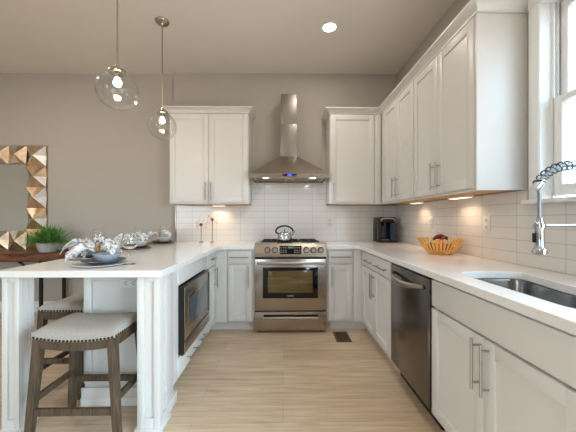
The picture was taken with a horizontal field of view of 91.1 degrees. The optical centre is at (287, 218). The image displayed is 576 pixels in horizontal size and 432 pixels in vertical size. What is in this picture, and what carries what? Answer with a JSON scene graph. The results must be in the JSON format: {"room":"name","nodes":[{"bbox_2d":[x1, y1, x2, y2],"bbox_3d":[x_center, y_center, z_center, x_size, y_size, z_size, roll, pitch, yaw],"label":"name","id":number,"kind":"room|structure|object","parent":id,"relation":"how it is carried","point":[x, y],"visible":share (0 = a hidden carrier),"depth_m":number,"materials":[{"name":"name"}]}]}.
{"room":"kitchen","nodes":[
{"label":"kitchen","id":0,"kind":"room"},
{"bbox_2d":[0,73,173,300],"bbox_3d":[-3.762,-0.336,3.703,4.600,3.070,0.150,0,0,-1],"label":"wall","id":1,"kind":"structure","parent":0,"point":[107,172],"depth_m":3.65,"materials":[{"name":"beige paint"}]},
{"bbox_2d":[0,145,47,249],"bbox_3d":[-3.780,-0.272,3.583,1.376,1.330,0.085,0,0,-1],"label":"wall mirror","id":2,"kind":"object","parent":1,"relation":"attached to","point":[23,169],"visible":0.88,"depth_m":3.60,"materials":[{"name":"brown metal"}]},
{"bbox_2d":[0,301,53,312],"bbox_3d":[-3.761,1.129,3.620,4.600,0.140,0.016,0,0,-1],"label":"baseboard","id":3,"kind":"structure","parent":1,"relation":"attached to","point":[36,303],"depth_m":3.62,"materials":[{"name":"white paint"}]},
{"bbox_2d":[0,312,444,431],"bbox_3d":[-2.263,1.259,-0.193,7.768,0.120,7.990,0,0,-1],"label":"floor","id":4,"kind":"structure","parent":0,"point":[236,380],"depth_m":1.97,"materials":[{"name":"brown wood"}]},
{"bbox_2d":[0,278,37,431],"bbox_3d":[-1.550,0.760,1.625,0.118,0.877,0.124,0,0,-1],"label":"support post","id":5,"kind":"object","parent":4,"relation":"on","point":[17,293],"visible":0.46,"depth_m":1.58,"materials":[{"name":"white paint"}]},
{"bbox_2d":[0,250,68,306],"bbox_3d":[-3.517,0.796,3.397,1.980,0.805,0.430,0,0,-1],"label":"console table","id":6,"kind":"object","parent":4,"relation":"on","point":[19,256],"visible":0.61,"depth_m":3.23,"materials":[{"name":"brown wood"}]},
{"bbox_2d":[13,223,71,252],"bbox_3d":[-2.854,0.215,3.367,0.557,0.357,0.529,0,0,-11],"label":"potted fern","id":7,"kind":"object","parent":6,"relation":"on","point":[48,240],"visible":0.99,"depth_m":3.29,"materials":[{"name":"plant"}]},
{"bbox_2d":[35,242,59,252],"bbox_3d":[-2.856,0.337,3.358,0.228,0.112,0.228,0,0,-1],"label":"bowl","id":8,"kind":"object","parent":7,"relation":"attached to","point":[42,248],"depth_m":3.28,"materials":[{"name":"ceramic"}]},
{"bbox_2d":[36,290,84,399],"bbox_3d":[-1.535,0.887,2.115,0.340,0.628,0.500,0,0,-1],"label":"counter stool","id":9,"kind":"object","parent":4,"relation":"on","point":[55,310],"visible":0.44,"depth_m":1.90,"materials":[{"name":"beige fabric"}]},
{"bbox_2d":[37,290,83,311],"bbox_3d":[-1.535,0.609,2.115,0.310,0.074,0.430,0,0,-1],"label":"seat cushion","id":10,"kind":"object","parent":9,"relation":"on","point":[73,303],"depth_m":1.91,"materials":[{"name":"grey fabric"}]},
{"bbox_2d":[24,312,136,431],"bbox_3d":[-1.127,0.887,1.631,0.500,0.628,0.340,0,0,-1],"label":"counter stool","id":11,"kind":"object","parent":4,"relation":"on","point":[74,333],"visible":0.92,"depth_m":1.49,"materials":[{"name":"brown wood"}]},
{"bbox_2d":[31,312,136,341],"bbox_3d":[-1.127,0.609,1.631,0.430,0.074,0.310,0,0,-1],"label":"seat cushion","id":12,"kind":"object","parent":11,"relation":"on","point":[78,326],"depth_m":1.52,"materials":[{"name":"grey fabric"}]},
{"bbox_2d":[80,277,136,405],"bbox_3d":[-1.052,0.760,1.835,0.552,0.877,0.052,0,0,-1],"label":"end panel","id":13,"kind":"object","parent":4,"relation":"on","point":[105,295],"visible":0.37,"depth_m":1.83,"materials":[{"name":"white paint"}]},
{"bbox_2d":[121,281,136,287],"bbox_3d":[-1.026,0.414,1.829,0.116,0.072,0.008,0,0,-1],"label":"wall outlet","id":14,"kind":"object","parent":13,"relation":"attached to","point":[124,284],"visible":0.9,"depth_m":1.83,"materials":[{"name":"white plastic"}]},
{"bbox_2d":[134,274,170,431],"bbox_3d":[-0.784,0.760,1.643,0.154,0.877,0.136,0,0,-1],"label":"support post","id":15,"kind":"object","parent":4,"relation":"on","point":[153,415],"visible":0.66,"depth_m":1.59,"materials":[{"name":"white paint"}]},
{"bbox_2d":[168,256,207,412],"bbox_3d":[-1.012,0.760,2.180,0.600,0.877,0.939,0,0,-1],"label":"base cabinet","id":16,"kind":"object","parent":4,"relation":"on","point":[177,363],"visible":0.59,"depth_m":1.91,"materials":[{"name":"white paint"}]},
{"bbox_2d":[178,269,209,355],"bbox_3d":[-0.973,0.709,2.289,0.510,0.480,0.676,0,0,-1],"label":"microwave","id":17,"kind":"object","parent":16,"relation":"in","point":[194,293],"visible":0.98,"depth_m":2.13,"materials":[{"name":"silver metal"}]},
{"bbox_2d":[202,251,217,341],"bbox_3d":[-1.022,0.760,2.854,0.600,0.877,0.406,0,0,-1],"label":"base cabinet","id":18,"kind":"object","parent":4,"relation":"on","point":[211,258],"visible":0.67,"depth_m":2.89,"materials":[{"name":"white paint"}]},
{"bbox_2d":[0,241,258,277],"bbox_3d":[-0.984,0.303,2.610,1.269,0.038,2.126,0,0,-1],"label":"countertop","id":19,"kind":"structure","parent":18,"relation":"on","point":[159,260],"depth_m":1.80,"materials":[{"name":"white stone"}]},
{"bbox_2d":[69,256,93,258],"bbox_3d":[-1.450,0.278,2.076,0.300,0.011,0.300,0,0,-1],"label":"charger plate","id":20,"kind":"object","parent":19,"relation":"on","point":[77,257],"visible":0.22,"depth_m":2.04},
{"bbox_3d":[-1.432,0.262,2.077,0.240,0.021,0.240,0,0,-1],"label":"dinner plate","id":21,"kind":"object","parent":20,"relation":"on","visible":0},
{"bbox_2d":[60,237,110,253],"bbox_3d":[-1.471,0.191,2.058,0.280,0.127,0.188,0,0,13],"label":"napkin","id":22,"kind":"object","parent":21,"relation":"on","point":[101,240],"visible":0.56,"depth_m":2.03,"materials":[{"name":"fabric"}]},
{"bbox_2d":[88,247,105,254],"bbox_3d":[-1.415,0.239,2.077,0.156,0.049,0.156,0,0,-1],"label":"bowl","id":23,"kind":"object","parent":21,"relation":"on","point":[90,252],"visible":0.16,"depth_m":2.02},
{"bbox_2d":[92,230,104,238],"bbox_3d":[-1.499,0.184,2.237,0.088,0.198,0.088,0,0,-1],"label":"wine glass","id":24,"kind":"object","parent":19,"relation":"on","point":[96,233],"visible":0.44,"depth_m":2.21,"materials":[{"name":"white"}]},
{"bbox_2d":[71,260,128,266],"bbox_3d":[-1.159,0.278,1.756,0.300,0.011,0.300,0,0,-1],"label":"charger plate","id":25,"kind":"object","parent":19,"relation":"on","point":[80,264],"visible":0.66,"depth_m":1.71,"materials":[{"name":"white ceramic"}]},
{"bbox_2d":[81,257,126,264],"bbox_3d":[-1.141,0.262,1.756,0.240,0.021,0.240,0,0,-1],"label":"dinner plate","id":26,"kind":"object","parent":25,"relation":"on","point":[93,261],"visible":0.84,"depth_m":1.72,"materials":[{"name":"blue ceramic"}]},
{"bbox_2d":[65,240,121,261],"bbox_3d":[-1.182,0.192,1.732,0.289,0.125,0.190,0,0,-8],"label":"napkin","id":27,"kind":"object","parent":26,"relation":"on","point":[111,246],"visible":1,"depth_m":1.70,"materials":[{"name":"fabric"}]},
{"bbox_2d":[92,252,120,261],"bbox_3d":[-1.124,0.239,1.757,0.156,0.049,0.156,0,0,-1],"label":"bowl","id":28,"kind":"object","parent":26,"relation":"on","point":[106,256],"visible":0.9,"depth_m":1.72,"materials":[{"name":"ceramic"}]},
{"bbox_2d":[122,232,137,264],"bbox_3d":[-0.992,0.184,1.769,0.088,0.198,0.088,0,0,-1],"label":"wine glass","id":29,"kind":"object","parent":19,"relation":"on","point":[129,239],"visible":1,"depth_m":1.74,"materials":[{"name":"white"}]},
{"bbox_2d":[122,232,137,250],"bbox_3d":[-0.992,0.141,1.769,0.088,0.112,0.088,0,0,-1],"label":"cup","id":30,"kind":"object","parent":29,"relation":"on","point":[129,239],"depth_m":1.74,"materials":[{"name":"clear glass"}]},
{"bbox_2d":[120,246,150,249],"bbox_3d":[-1.465,0.278,2.696,0.300,0.011,0.300,0,0,-1],"label":"charger plate","id":31,"kind":"object","parent":19,"relation":"on","point":[122,248],"visible":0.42,"depth_m":2.66,"materials":[{"name":"ceramic"}]},
{"bbox_3d":[-1.447,0.262,2.696,0.240,0.021,0.240,0,0,-1],"label":"dinner plate","id":32,"kind":"object","parent":31,"relation":"on","visible":0},
{"bbox_2d":[137,241,146,245],"bbox_3d":[-1.430,0.239,2.697,0.156,0.049,0.156,0,0,-1],"label":"bowl","id":33,"kind":"object","parent":32,"relation":"on","point":[140,243],"visible":0.38,"depth_m":2.67,"materials":[{"name":"white ceramic"}]},
{"bbox_2d":[113,233,147,241],"bbox_3d":[-1.492,0.186,2.670,0.284,0.108,0.190,0,0,-12],"label":"napkin","id":34,"kind":"object","parent":33,"relation":"in","point":[142,236],"visible":0.48,"depth_m":2.63,"materials":[{"name":"fabric"}]},
{"bbox_2d":[134,227,143,240],"bbox_3d":[-1.526,0.184,2.890,0.088,0.198,0.088,0,0,-1],"label":"wine glass","id":35,"kind":"object","parent":19,"relation":"on","point":[138,230],"visible":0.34,"depth_m":2.86,"materials":[{"name":"white"}]},
{"bbox_2d":[134,227,143,233],"bbox_3d":[-1.526,0.141,2.890,0.088,0.112,0.088,0,0,-1],"label":"cup","id":36,"kind":"object","parent":35,"relation":"on","point":[138,230],"depth_m":2.86,"materials":[{"name":"clear glass"}]},
{"bbox_2d":[147,241,173,243],"bbox_3d":[-1.475,0.278,3.276,0.300,0.011,0.300,0,0,-1],"label":"charger plate","id":37,"kind":"object","parent":19,"relation":"on","point":[171,241],"visible":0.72,"depth_m":3.17,"materials":[{"name":"ceramic"}]},
{"bbox_2d":[152,240,173,242],"bbox_3d":[-1.457,0.262,3.276,0.240,0.021,0.240,0,0,-1],"label":"dinner plate","id":38,"kind":"object","parent":37,"relation":"on","point":[155,241],"visible":0.91,"depth_m":3.20,"materials":[{"name":"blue ceramic"}]},
{"bbox_2d":[157,237,170,240],"bbox_3d":[-1.440,0.239,3.277,0.156,0.049,0.156,0,0,-1],"label":"bowl","id":39,"kind":"object","parent":38,"relation":"on","point":[158,238],"visible":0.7,"depth_m":3.23,"materials":[{"name":"white ceramic"}]},
{"bbox_2d":[146,230,170,238],"bbox_3d":[-1.497,0.188,3.249,0.291,0.115,0.190,0,0,-18],"label":"napkin","id":40,"kind":"object","parent":39,"relation":"in","point":[150,234],"visible":0.95,"depth_m":3.22,"materials":[{"name":"fabric"}]},
{"bbox_2d":[159,226,166,236],"bbox_3d":[-1.522,0.184,3.450,0.088,0.198,0.088,0,0,-1],"label":"wine glass","id":41,"kind":"object","parent":19,"relation":"on","point":[162,228],"visible":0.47,"depth_m":3.42,"materials":[{"name":"white"}]},
{"bbox_2d":[196,218,207,242],"bbox_3d":[-1.040,0.135,3.390,0.147,0.298,0.070,0,0,-1],"label":"flower","id":42,"kind":"object","parent":19,"relation":"on","point":[200,224],"visible":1,"depth_m":3.38,"materials":[{"name":"brown metal"}]},
{"bbox_2d":[206,214,219,241],"bbox_3d":[-0.909,0.103,3.426,0.165,0.361,0.079,0,0,-1],"label":"flower","id":43,"kind":"object","parent":19,"relation":"on","point":[212,219],"visible":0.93,"depth_m":3.42,"materials":[{"name":"brown metal"}]},
{"bbox_2d":[211,249,254,328],"bbox_3d":[-0.601,0.760,3.280,0.484,0.877,0.660,0,0,-1],"label":"base cabinet","id":44,"kind":"object","parent":4,"relation":"on","point":[235,292],"visible":0.93,"depth_m":3.00,"materials":[{"name":"white paint"}]},
{"bbox_2d":[255,239,326,331],"bbox_3d":[0.022,0.724,3.260,0.756,0.950,0.721,0,0,-1],"label":"range","id":45,"kind":"object","parent":4,"relation":"on","point":[290,277],"visible":0.91,"depth_m":2.96,"materials":[{"name":"silver metal"}]},
{"bbox_2d":[275,225,294,241],"bbox_3d":[-0.037,0.158,3.103,0.178,0.182,0.172,0,0,40],"label":"kettle","id":46,"kind":"object","parent":45,"relation":"on","point":[283,236],"visible":1,"depth_m":3.05,"materials":[{"name":"silver metal"}]},
{"bbox_2d":[333,332,351,341],"bbox_3d":[0.547,1.196,2.869,0.150,0.005,0.250,0,0,-1],"label":"floor vent","id":47,"kind":"object","parent":4,"relation":"in","point":[339,336],"visible":1,"depth_m":2.85,"materials":[{"name":"brown metal"}]},
{"bbox_2d":[326,249,365,328],"bbox_3d":[0.631,0.760,3.301,0.445,0.877,0.660,0,0,-1],"label":"base cabinet","id":48,"kind":"object","parent":4,"relation":"on","point":[343,266],"visible":0.96,"depth_m":3.02,"materials":[{"name":"white paint"}]},
{"bbox_2d":[361,250,399,371],"bbox_3d":[1.081,0.760,2.636,0.660,0.877,0.911,0,0,-1],"label":"base cabinet","id":49,"kind":"object","parent":4,"relation":"on","point":[375,270],"visible":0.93,"depth_m":2.53,"materials":[{"name":"white paint"}]},
{"bbox_2d":[390,262,444,429],"bbox_3d":[1.059,0.763,1.886,0.671,0.872,0.576,0,0,-1],"label":"dishwasher","id":50,"kind":"object","parent":4,"relation":"on","point":[411,291],"visible":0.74,"depth_m":1.80,"materials":[{"name":"grey metal"}]},
{"bbox_2d":[432,278,575,431],"bbox_3d":[1.105,0.760,1.185,0.660,0.877,0.822,0,0,-1],"label":"base cabinet","id":51,"kind":"object","parent":4,"relation":"on","point":[496,368],"visible":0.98,"depth_m":1.12,"materials":[{"name":"white paint"}]},
{"bbox_2d":[321,241,575,334],"bbox_3d":[0.922,0.303,2.199,1.001,0.038,2.886,0,0,-1],"label":"countertop","id":52,"kind":"structure","parent":51,"relation":"on","point":[460,271],"depth_m":1.49,"materials":[{"name":"white stone"}]},
{"bbox_2d":[373,217,395,242],"bbox_3d":[1.220,0.131,3.479,0.275,0.305,0.271,0,0,-1],"label":"coffee maker","id":53,"kind":"object","parent":52,"relation":"on","point":[384,228],"visible":1,"depth_m":3.39,"materials":[{"name":"black plastic"}]},
{"bbox_2d":[417,237,464,254],"bbox_3d":[1.237,0.221,2.301,0.347,0.125,0.348,0,0,-1],"label":"basket","id":54,"kind":"object","parent":52,"relation":"on","point":[457,243],"visible":0.96,"depth_m":2.21,"materials":[{"name":"brown wood"}]},
{"label":"pod","id":55,"kind":"object","parent":54,"relation":"in","visible":0},
{"bbox_2d":[433,234,447,241],"bbox_3d":[1.236,0.156,2.307,0.132,0.068,0.103,0,0,-1],"label":"pod","id":56,"kind":"object","parent":55,"relation":"on","point":[438,236],"visible":0.9,"depth_m":2.28,"materials":[{"name":"red food"}]},
{"bbox_2d":[476,278,575,308],"bbox_3d":[1.068,0.429,1.183,0.374,0.214,0.709,0,0,-1],"label":"sink","id":57,"kind":"object","parent":52,"relation":"in","point":[522,286],"visible":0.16,"depth_m":1.40,"materials":[{"name":"metal"}]},
{"bbox_2d":[530,161,575,254],"bbox_3d":[1.195,0.020,1.214,0.350,0.528,0.117,0,0,-1],"label":"kitchen faucet","id":58,"kind":"object","parent":52,"relation":"on","point":[538,237],"visible":1,"depth_m":1.18,"materials":[{"name":"silver metal"}]},
{"bbox_2d":[0,0,454,74],"bbox_3d":[-2.263,-1.931,-0.193,7.768,0.120,7.990,0,0,-1],"label":"ceiling","id":59,"kind":"structure","parent":0,"point":[37,36],"depth_m":2.90,"materials":[{"name":"beige paint"}]},
{"bbox_2d":[94,0,138,110],"bbox_3d":[-1.136,-1.299,1.881,0.256,1.144,0.256,0,0,-1],"label":"pendant light","id":60,"kind":"object","parent":59,"relation":"hanging from","point":[116,71],"visible":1,"depth_m":1.88,"materials":[{"name":"clear glass"}]},
{"bbox_2d":[147,16,176,139],"bbox_3d":[-1.190,-1.310,2.671,0.256,1.123,0.256,0,0,-1],"label":"pendant light","id":61,"kind":"object","parent":59,"relation":"hanging from","point":[161,21],"visible":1,"depth_m":2.66,"materials":[{"name":"clear glass"}]},
{"bbox_2d":[320,21,338,32],"bbox_3d":[0.404,-1.865,2.753,0.176,0.009,0.176,0,0,-1],"label":"recessed light","id":62,"kind":"object","parent":59,"relation":"in","point":[329,26],"visible":1,"depth_m":2.75,"materials":[{"name":"white paint"}]},
{"bbox_2d":[174,73,396,240],"bbox_3d":[-0.028,-0.336,3.733,2.868,3.070,0.213,0,0,-1],"label":"wall","id":63,"kind":"structure","parent":0,"point":[262,91],"depth_m":3.63,"materials":[{"name":"beige paint"}]},
{"bbox_2d":[175,205,176,240],"bbox_3d":[-1.433,0.056,3.605,0.023,0.457,0.013,0,0,-1],"label":"trim","id":64,"kind":"structure","parent":63,"relation":"attached to","point":[175,205],"depth_m":3.60,"materials":[{"name":"silver metal"}]},
{"bbox_2d":[163,106,255,122],"bbox_3d":[-0.928,-1.268,3.437,1.033,0.065,0.364,0,0,-1],"label":"crown molding","id":65,"kind":"structure","parent":63,"relation":"attached to","point":[249,110],"depth_m":3.28,"materials":[{"name":"white paint"}]},
{"bbox_2d":[170,114,250,204],"bbox_3d":[-0.928,-0.704,3.438,0.921,1.062,0.358,0,0,-1],"label":"upper cabinet","id":66,"kind":"object","parent":63,"relation":"attached to","point":[210,154],"visible":0.99,"depth_m":3.31,"materials":[{"name":"white paint"}]},
{"bbox_2d":[249,94,329,182],"bbox_3d":[0.012,-0.976,3.382,0.894,1.030,0.490,0,0,-1],"label":"range hood","id":67,"kind":"object","parent":63,"relation":"attached to","point":[287,168],"visible":1,"depth_m":3.35,"materials":[{"name":"silver metal"}]},
{"bbox_2d":[327,217,332,225],"bbox_3d":[0.540,0.039,3.632,0.072,0.116,0.008,0,0,-1],"label":"wall outlet","id":68,"kind":"object","parent":63,"relation":"attached to","point":[329,219],"visible":1,"depth_m":3.63,"materials":[{"name":"white plastic"}]},
{"bbox_2d":[326,114,381,204],"bbox_3d":[0.804,-0.704,3.467,0.624,1.062,0.358,0,0,-1],"label":"upper cabinet","id":69,"kind":"object","parent":63,"relation":"attached to","point":[353,142],"visible":0.99,"depth_m":3.34,"materials":[{"name":"white paint"}]},
{"bbox_2d":[322,0,528,122],"bbox_3d":[1.025,-1.268,2.676,0.651,0.065,2.230,0,0,-21],"label":"crown molding","id":70,"kind":"structure","parent":69,"relation":"on","point":[472,7],"depth_m":2.02,"materials":[{"name":"white paint"}]},
{"bbox_2d":[396,0,575,275],"bbox_3d":[1.540,-0.336,-0.054,0.158,3.070,7.840,0,0,-1],"label":"wall","id":71,"kind":"structure","parent":0,"point":[509,240],"depth_m":1.93,"materials":[{"name":"tile"}]},
{"bbox_2d":[382,81,441,203],"bbox_3d":[1.242,-0.704,2.917,0.351,1.062,0.808,0,0,-1],"label":"upper cabinet","id":72,"kind":"object","parent":71,"relation":"attached to","point":[398,118],"visible":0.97,"depth_m":2.82,"materials":[{"name":"white paint"}]},
{"bbox_2d":[409,201,423,203],"bbox_3d":[1.322,-0.168,2.902,0.075,0.022,0.180,0,0,-1],"label":"light","id":73,"kind":"object","parent":72,"relation":"attached to","point":[413,202],"visible":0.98,"depth_m":2.87,"materials":[{"name":"white plastic"}]},
{"bbox_2d":[429,216,432,227],"bbox_3d":[1.409,0.034,2.789,0.008,0.116,0.072,0,0,-1],"label":"wall outlet","id":74,"kind":"object","parent":71,"relation":"attached to","point":[430,217],"visible":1,"depth_m":2.78,"materials":[{"name":"white plastic"}]},
{"bbox_2d":[414,13,526,198],"bbox_3d":[1.256,-0.704,2.103,0.351,1.062,0.816,0,0,-1],"label":"upper cabinet","id":75,"kind":"object","parent":71,"relation":"attached to","point":[470,101],"visible":0.99,"depth_m":1.72,"materials":[{"name":"white paint"}]},
{"bbox_2d":[447,195,473,198],"bbox_3d":[1.334,-0.168,2.192,0.075,0.022,0.220,0,0,-1],"label":"light","id":76,"kind":"object","parent":75,"relation":"attached to","point":[458,196],"visible":1,"depth_m":2.14,"materials":[{"name":"white plastic"}]},
{"bbox_2d":[483,216,490,231],"bbox_3d":[1.422,0.034,2.024,0.008,0.116,0.072,0,0,-1],"label":"wall outlet","id":77,"kind":"object","parent":71,"relation":"attached to","point":[486,219],"visible":1,"depth_m":2.02,"materials":[{"name":"white plastic"}]},
{"bbox_2d":[521,0,575,203],"bbox_3d":[1.483,-0.709,1.184,0.195,1.245,0.978,0,0,-1],"label":"window","id":78,"kind":"structure","parent":71,"relation":"in","point":[551,89],"depth_m":1.59,"materials":[{"name":"white paint"}]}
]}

